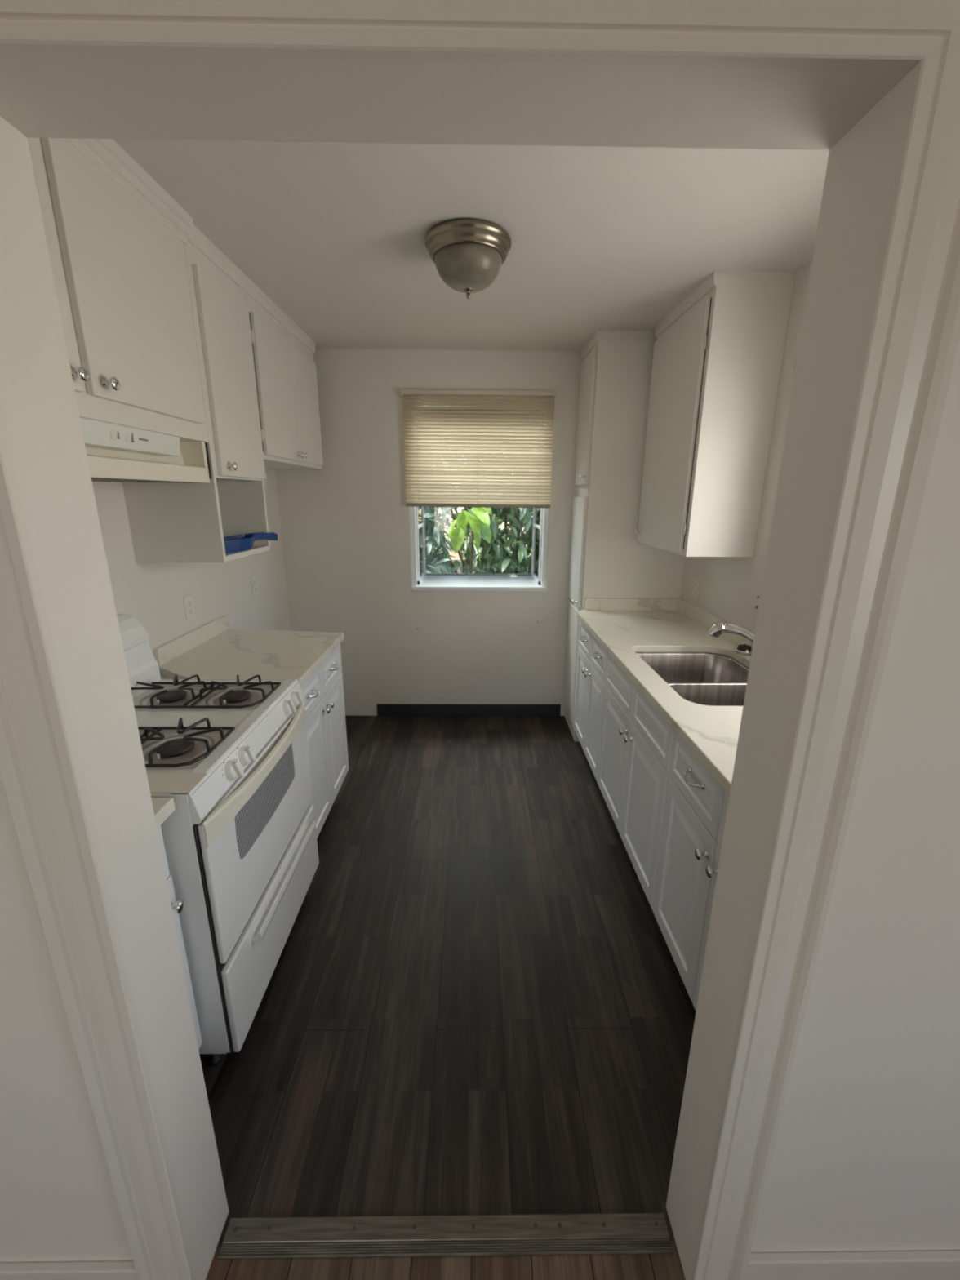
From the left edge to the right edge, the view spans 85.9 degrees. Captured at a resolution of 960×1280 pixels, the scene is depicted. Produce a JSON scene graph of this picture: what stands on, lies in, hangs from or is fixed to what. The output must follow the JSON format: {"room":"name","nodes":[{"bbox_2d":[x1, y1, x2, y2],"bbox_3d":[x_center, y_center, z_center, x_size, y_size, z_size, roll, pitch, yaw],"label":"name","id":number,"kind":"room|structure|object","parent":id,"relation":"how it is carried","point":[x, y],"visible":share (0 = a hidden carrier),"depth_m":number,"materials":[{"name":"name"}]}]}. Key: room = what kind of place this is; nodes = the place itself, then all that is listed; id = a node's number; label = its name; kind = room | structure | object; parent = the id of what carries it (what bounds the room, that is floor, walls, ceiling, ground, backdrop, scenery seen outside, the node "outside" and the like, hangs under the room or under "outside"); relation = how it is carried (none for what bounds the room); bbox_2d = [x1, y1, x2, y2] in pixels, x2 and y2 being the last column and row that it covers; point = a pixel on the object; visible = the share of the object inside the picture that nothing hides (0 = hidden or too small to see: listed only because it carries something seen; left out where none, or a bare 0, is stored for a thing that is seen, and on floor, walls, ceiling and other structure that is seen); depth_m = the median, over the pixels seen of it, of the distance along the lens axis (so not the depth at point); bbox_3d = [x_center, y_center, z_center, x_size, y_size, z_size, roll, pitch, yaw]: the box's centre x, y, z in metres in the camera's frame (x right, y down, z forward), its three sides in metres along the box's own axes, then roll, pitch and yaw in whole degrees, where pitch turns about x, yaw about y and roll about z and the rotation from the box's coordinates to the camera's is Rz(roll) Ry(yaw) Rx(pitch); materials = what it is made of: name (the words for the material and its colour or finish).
{"room":"kitchen","nodes":[
{"label":"kitchen","id":0,"kind":"room"},
{"bbox_2d":[92,468,290,675],"bbox_3d":[-1.399,-0.264,2.250,0.120,2.480,2.930,0,16,-1],"label":"wall","id":1,"kind":"structure","parent":0,"point":[153,593],"depth_m":2.37,"materials":[{"name":"paint"}]},
{"bbox_2d":[27,137,208,442],"bbox_3d":[-1.126,-0.895,1.205,0.396,0.698,1.230,0,16,-1],"label":"upper cabinet","id":2,"kind":"object","parent":1,"relation":"attached to","point":[116,238],"visible":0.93,"depth_m":1.38,"materials":[{"name":"paint"}]},
{"bbox_2d":[80,417,211,483],"bbox_3d":[-1.157,-0.515,1.405,0.340,0.142,1.032,0,16,-1],"label":"range hood","id":3,"kind":"object","parent":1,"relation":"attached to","point":[116,453],"visible":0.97,"depth_m":1.53,"materials":[{"name":"white metal"}]},
{"bbox_2d":[111,430,117,439],"bbox_3d":[-0.999,-0.558,1.401,0.009,0.024,0.022,0,16,-1],"label":"rocker switch","id":4,"kind":"object","parent":3,"relation":"attached to","point":[113,433],"depth_m":1.40,"materials":[{"name":"white plastic"}]},
{"bbox_2d":[125,432,131,442],"bbox_3d":[-0.999,-0.575,1.460,0.009,0.024,0.022,0,16,-1],"label":"rocker switch","id":5,"kind":"object","parent":3,"relation":"attached to","point":[128,435],"depth_m":1.46,"materials":[{"name":"white plastic"}]},
{"bbox_2d":[80,417,179,456],"bbox_3d":[-1.033,-0.530,1.308,0.085,0.060,0.850,0,16,-1],"label":"control panel","id":6,"kind":"object","parent":3,"relation":"attached to","point":[100,437],"depth_m":1.47,"materials":[{"name":"white"}]},
{"bbox_2d":[182,594,195,622],"bbox_3d":[-1.337,-0.147,2.372,0.008,0.116,0.072,0,16,-1],"label":"wall outlet","id":7,"kind":"object","parent":1,"relation":"attached to","point":[188,600],"visible":1,"depth_m":2.37,"materials":[{"name":"white plastic"}]},
{"bbox_2d":[186,600,193,616],"bbox_3d":[-1.335,-0.147,2.372,0.004,0.068,0.034,0,16,-1],"label":"receptacle","id":8,"kind":"object","parent":7,"relation":"attached to","point":[189,602],"depth_m":2.37,"materials":[{"name":"grey plastic"}]},
{"bbox_2d":[152,614,230,666],"bbox_3d":[-1.331,-0.012,2.416,0.020,0.074,0.632,0,16,-1],"label":"backsplash","id":9,"kind":"structure","parent":1,"relation":"attached to","point":[172,649],"depth_m":2.34,"materials":[{"name":"beige stone"}]},
{"bbox_2d":[122,224,271,562],"bbox_3d":[-1.138,-0.913,2.079,0.394,1.135,0.478,0,16,-1],"label":"upper cabinet","id":10,"kind":"object","parent":1,"relation":"attached to","point":[169,522],"visible":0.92,"depth_m":1.97,"materials":[{"name":"paint"}]},
{"bbox_2d":[223,532,277,554],"bbox_3d":[-1.061,-0.420,2.220,0.167,0.064,0.442,2,16,8],"label":"scoop","id":11,"kind":"object","parent":10,"relation":"in","point":[242,542],"visible":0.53,"depth_m":2.23,"materials":[{"name":"blue plastic"}]},
{"bbox_2d":[250,575,258,596],"bbox_3d":[-1.346,-0.324,3.080,0.008,0.116,0.072,0,16,-1],"label":"wall outlet","id":12,"kind":"object","parent":1,"relation":"attached to","point":[254,580],"visible":1,"depth_m":3.07,"materials":[{"name":"white plastic"}]},
{"bbox_2d":[244,277,323,469],"bbox_3d":[-1.145,-1.307,2.721,0.394,0.722,0.968,0,16,-1],"label":"upper cabinet","id":13,"kind":"object","parent":1,"relation":"attached to","point":[286,371],"visible":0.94,"depth_m":2.59,"materials":[{"name":"paint"}]},
{"bbox_2d":[275,348,582,715],"bbox_3d":[-0.051,-0.641,3.631,2.610,2.480,0.140,0,16,-1],"label":"wall","id":14,"kind":"structure","parent":0,"point":[345,527],"depth_m":3.57,"materials":[{"name":"paint"}]},
{"bbox_2d":[377,703,560,715],"bbox_3d":[-0.083,0.528,3.878,1.380,0.095,0.012,0,16,-1],"label":"baseboard","id":15,"kind":"structure","parent":14,"relation":"attached to","point":[383,709],"depth_m":3.87,"materials":[{"name":"black plastic"}]},
{"bbox_2d":[406,401,553,591],"bbox_3d":[-0.005,-1.023,3.745,0.953,1.245,0.595,0,16,-1],"label":"window","id":16,"kind":"structure","parent":14,"relation":"in","point":[421,580],"depth_m":3.70,"materials":[{"name":"white plastic"}]},
{"bbox_2d":[400,388,555,508],"bbox_3d":[-0.011,-1.236,3.364,0.978,0.723,0.055,0,16,-1],"label":"window blind","id":17,"kind":"object","parent":16,"relation":"attached to","point":[469,493],"visible":1,"depth_m":3.35,"materials":[{"name":"beige fabric"}]},
{"bbox_2d":[199,715,696,1279],"bbox_3d":[-0.313,1.494,0.684,5.800,0.050,6.920,0,16,-1],"label":"floor","id":18,"kind":"structure","parent":0,"point":[476,1000],"depth_m":1.62,"materials":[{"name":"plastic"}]},
{"bbox_2d":[156,825,202,1049],"bbox_3d":[-1.008,0.862,1.199,0.581,0.882,0.266,0,16,-1],"label":"base cabinet","id":19,"kind":"object","parent":18,"relation":"on","point":[178,907],"visible":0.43,"depth_m":1.29,"materials":[{"name":"white wood"}]},
{"bbox_2d":[151,797,175,828],"bbox_3d":[-1.020,0.420,1.077,0.609,0.034,0.271,0,16,-1],"label":"countertop","id":20,"kind":"structure","parent":19,"relation":"on","point":[163,807],"depth_m":1.18,"materials":[{"name":"beige stone"}]},
{"bbox_2d":[116,613,319,1066],"bbox_3d":[-0.984,0.575,1.677,0.688,1.177,0.785,0,16,-1],"label":"gas range","id":21,"kind":"object","parent":18,"relation":"on","point":[240,841],"visible":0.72,"depth_m":1.52,"materials":[{"name":"white metal"}]},
{"bbox_2d":[132,679,297,800],"bbox_3d":[-0.980,0.269,1.593,0.573,0.027,0.781,0,16,-1],"label":"cooktop","id":22,"kind":"object","parent":21,"relation":"in","point":[182,770],"depth_m":1.58,"materials":[{"name":"white metal"}]},
{"bbox_2d":[160,643,348,838],"bbox_3d":[-1.000,0.517,2.434,0.628,0.882,0.697,0,16,-1],"label":"base cabinet","id":23,"kind":"object","parent":18,"relation":"on","point":[322,692],"visible":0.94,"depth_m":2.40,"materials":[{"name":"white wood"}]},
{"bbox_2d":[152,614,344,686],"bbox_3d":[-1.020,0.026,2.350,0.641,0.108,0.787,0,16,-1],"label":"countertop","id":24,"kind":"structure","parent":23,"relation":"on","point":[213,650],"depth_m":2.28,"materials":[{"name":"beige stone"}]},
{"bbox_2d":[217,1212,673,1259],"bbox_3d":[-0.072,1.333,1.155,0.993,0.010,0.064,0,16,-1],"label":"threshold strip","id":25,"kind":"object","parent":18,"relation":"on","point":[589,1233],"visible":1,"depth_m":1.15,"materials":[{"name":"brown wood"}]},
{"bbox_2d":[563,329,684,742],"bbox_3d":[0.925,-0.562,3.369,0.665,2.480,0.430,0,16,-1],"label":"pantry cabinet","id":26,"kind":"object","parent":18,"relation":"on","point":[607,560],"visible":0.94,"depth_m":3.09,"materials":[{"name":"paint"}]},
{"bbox_2d":[597,653,673,908],"bbox_3d":[0.921,0.578,2.262,0.635,0.881,0.883,0,16,-1],"label":"base cabinet","id":27,"kind":"object","parent":18,"relation":"on","point":[636,741],"visible":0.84,"depth_m":2.13,"materials":[{"name":"white wood"}]},
{"bbox_2d":[573,620,719,782],"bbox_3d":[0.911,0.365,3.023,0.635,0.881,0.695,0,16,-1],"label":"base cabinet","id":28,"kind":"object","parent":18,"relation":"on","point":[590,683],"visible":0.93,"depth_m":2.95,"materials":[{"name":"white wood"}]},
{"bbox_2d":[577,598,753,795],"bbox_3d":[0.942,0.108,2.103,0.659,0.108,2.367,0,16,-1],"label":"countertop","id":29,"kind":"structure","parent":28,"relation":"on","point":[624,628],"depth_m":2.46,"materials":[{"name":"beige stone"}]},
{"bbox_2d":[635,652,749,706],"bbox_3d":[0.944,0.248,2.146,0.474,0.182,0.739,0,16,-1],"label":"sink","id":30,"kind":"object","parent":29,"relation":"in","point":[712,679],"visible":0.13,"depth_m":2.44,"materials":[{"name":"silver metal"}]},
{"bbox_2d":[708,622,754,642],"bbox_3d":[1.164,0.019,2.196,0.123,0.163,0.394,-7,17,-24],"label":"faucet","id":31,"kind":"object","parent":29,"relation":"on","point":[718,628],"visible":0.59,"depth_m":2.27,"materials":[{"name":"silver metal"}]},
{"bbox_2d":[733,640,751,654],"bbox_3d":[1.207,0.030,2.349,0.086,0.061,0.086,0,16,-1],"label":"strainer","id":32,"kind":"object","parent":29,"relation":"on","point":[743,649],"visible":0.93,"depth_m":2.33,"materials":[{"name":"silver metal"}]},
{"bbox_2d":[652,730,728,1011],"bbox_3d":[0.931,0.800,1.467,0.635,0.881,0.764,0,16,-1],"label":"base cabinet","id":33,"kind":"object","parent":18,"relation":"on","point":[695,806],"visible":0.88,"depth_m":1.59,"materials":[{"name":"white wood"}]},
{"bbox_2d":[112,138,829,351],"bbox_3d":[-0.026,-1.480,1.876,2.850,0.080,3.029,0,16,-1],"label":"ceiling","id":34,"kind":"structure","parent":0,"point":[334,234],"depth_m":1.73,"materials":[{"name":"paint"}]},
{"bbox_2d":[424,218,511,298],"bbox_3d":[-0.042,-1.337,1.858,0.308,0.186,0.308,0,16,-1],"label":"ceiling light","id":35,"kind":"object","parent":34,"relation":"attached to","point":[468,255],"visible":1,"depth_m":1.76,"materials":[{"name":"silver metal"}]},
{"bbox_2d":[0,53,959,1279],"bbox_3d":[-0.311,0.148,0.801,5.800,2.480,0.129,0,16,-1],"label":"wall","id":36,"kind":"structure","parent":0,"point":[866,1157],"depth_m":0.77,"materials":[{"name":"paint"}]},
{"bbox_2d":[0,1261,137,1279],"bbox_3d":[-1.949,1.302,1.028,2.537,0.115,0.016,0,16,-1],"label":"baseboard","id":37,"kind":"structure","parent":36,"relation":"attached to","point":[76,1270],"depth_m":1.02,"materials":[{"name":"paint"}]},
{"bbox_2d":[0,0,959,1279],"bbox_3d":[-0.065,0.338,0.777,1.219,2.131,0.026,0,16,-1],"label":"trim","id":38,"kind":"structure","parent":36,"relation":"attached to","point":[911,339],"depth_m":0.65,"materials":[{"name":"paint"}]},
{"bbox_2d":[744,1249,959,1279],"bbox_3d":[1.500,1.311,1.074,1.924,0.115,0.016,0,16,-1],"label":"baseboard","id":39,"kind":"structure","parent":36,"relation":"attached to","point":[893,1264],"depth_m":1.05,"materials":[{"name":"paint"}]},
{"bbox_2d":[584,598,680,610],"bbox_3d":[0.958,-0.224,3.228,0.599,0.074,0.020,0,16,-1],"label":"backsplash","id":40,"kind":"structure","parent":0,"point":[601,604],"depth_m":3.22,"materials":[{"name":"beige stone"}]},
{"bbox_2d":[680,261,812,632],"bbox_3d":[1.331,-0.256,2.286,0.120,2.480,2.930,0,16,-1],"label":"wall","id":41,"kind":"structure","parent":0,"point":[730,587],"depth_m":2.37,"materials":[{"name":"paint"}]},
{"bbox_2d":[692,577,700,599],"bbox_3d":[1.257,-0.299,2.995,0.008,0.116,0.072,0,16,-1],"label":"wall outlet","id":42,"kind":"object","parent":41,"relation":"attached to","point":[697,581],"visible":1,"depth_m":2.99,"materials":[{"name":"white plastic"}]},
{"bbox_2d":[633,271,795,556],"bbox_3d":[1.086,-1.032,2.575,0.366,1.145,0.712,0,16,-1],"label":"upper cabinet","id":43,"kind":"object","parent":41,"relation":"attached to","point":[717,355],"visible":1,"depth_m":2.28,"materials":[{"name":"paint"}]},
{"bbox_2d":[677,599,753,648],"bbox_3d":[1.261,0.096,2.092,0.020,0.074,2.345,0,16,-1],"label":"backsplash","id":44,"kind":"structure","parent":41,"relation":"attached to","point":[699,615],"depth_m":2.85,"materials":[{"name":"beige stone"}]},
{"label":"outside","id":45,"kind":"structure","parent":0,"visible":0},
{"bbox_2d":[435,560,523,573],"bbox_3d":[-0.130,-0.804,10.028,16.000,0.050,12.250,0,16,-1],"label":"ground","id":46,"kind":"structure","parent":45,"point":[460,561],"depth_m":13.99,"materials":[{"name":"soil"}]},
{"bbox_2d":[414,405,461,573],"bbox_3d":[-0.814,-1.187,4.947,1.356,3.426,0.958,0,16,-1],"label":"tree","id":47,"kind":"object","parent":46,"relation":"on","point":[442,558],"visible":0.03,"depth_m":4.85,"materials":[{"name":"green plant"}]},
{"bbox_2d":[447,483,492,573],"bbox_3d":[-0.079,-0.362,4.502,0.352,2.077,0.315,-4,16,-15],"label":"shrub","id":48,"kind":"object","parent":46,"relation":"on","point":[456,535],"visible":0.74,"depth_m":4.35,"materials":[{"name":"green plant"}]},
{"bbox_2d":[424,406,533,573],"bbox_3d":[-0.091,-1.572,7.639,9.459,4.143,1.400,0,16,-1],"label":"hedge","id":49,"kind":"object","parent":46,"relation":"on","point":[456,563],"visible":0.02,"depth_m":7.41,"materials":[{"name":"green plant"}]},
{"bbox_2d":[436,406,523,573],"bbox_3d":[0.006,-2.751,5.806,4.056,5.976,1.434,0,16,-1],"label":"tree","id":50,"kind":"object","parent":46,"relation":"on","point":[442,508],"visible":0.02,"depth_m":6.25,"materials":[{"name":"green plant"}]},
{"bbox_2d":[452,406,543,573],"bbox_3d":[0.253,-1.153,4.849,1.157,3.425,0.900,0,16,-1],"label":"tree","id":51,"kind":"object","parent":46,"relation":"on","point":[491,555],"visible":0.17,"depth_m":4.78,"materials":[{"name":"green plant"}]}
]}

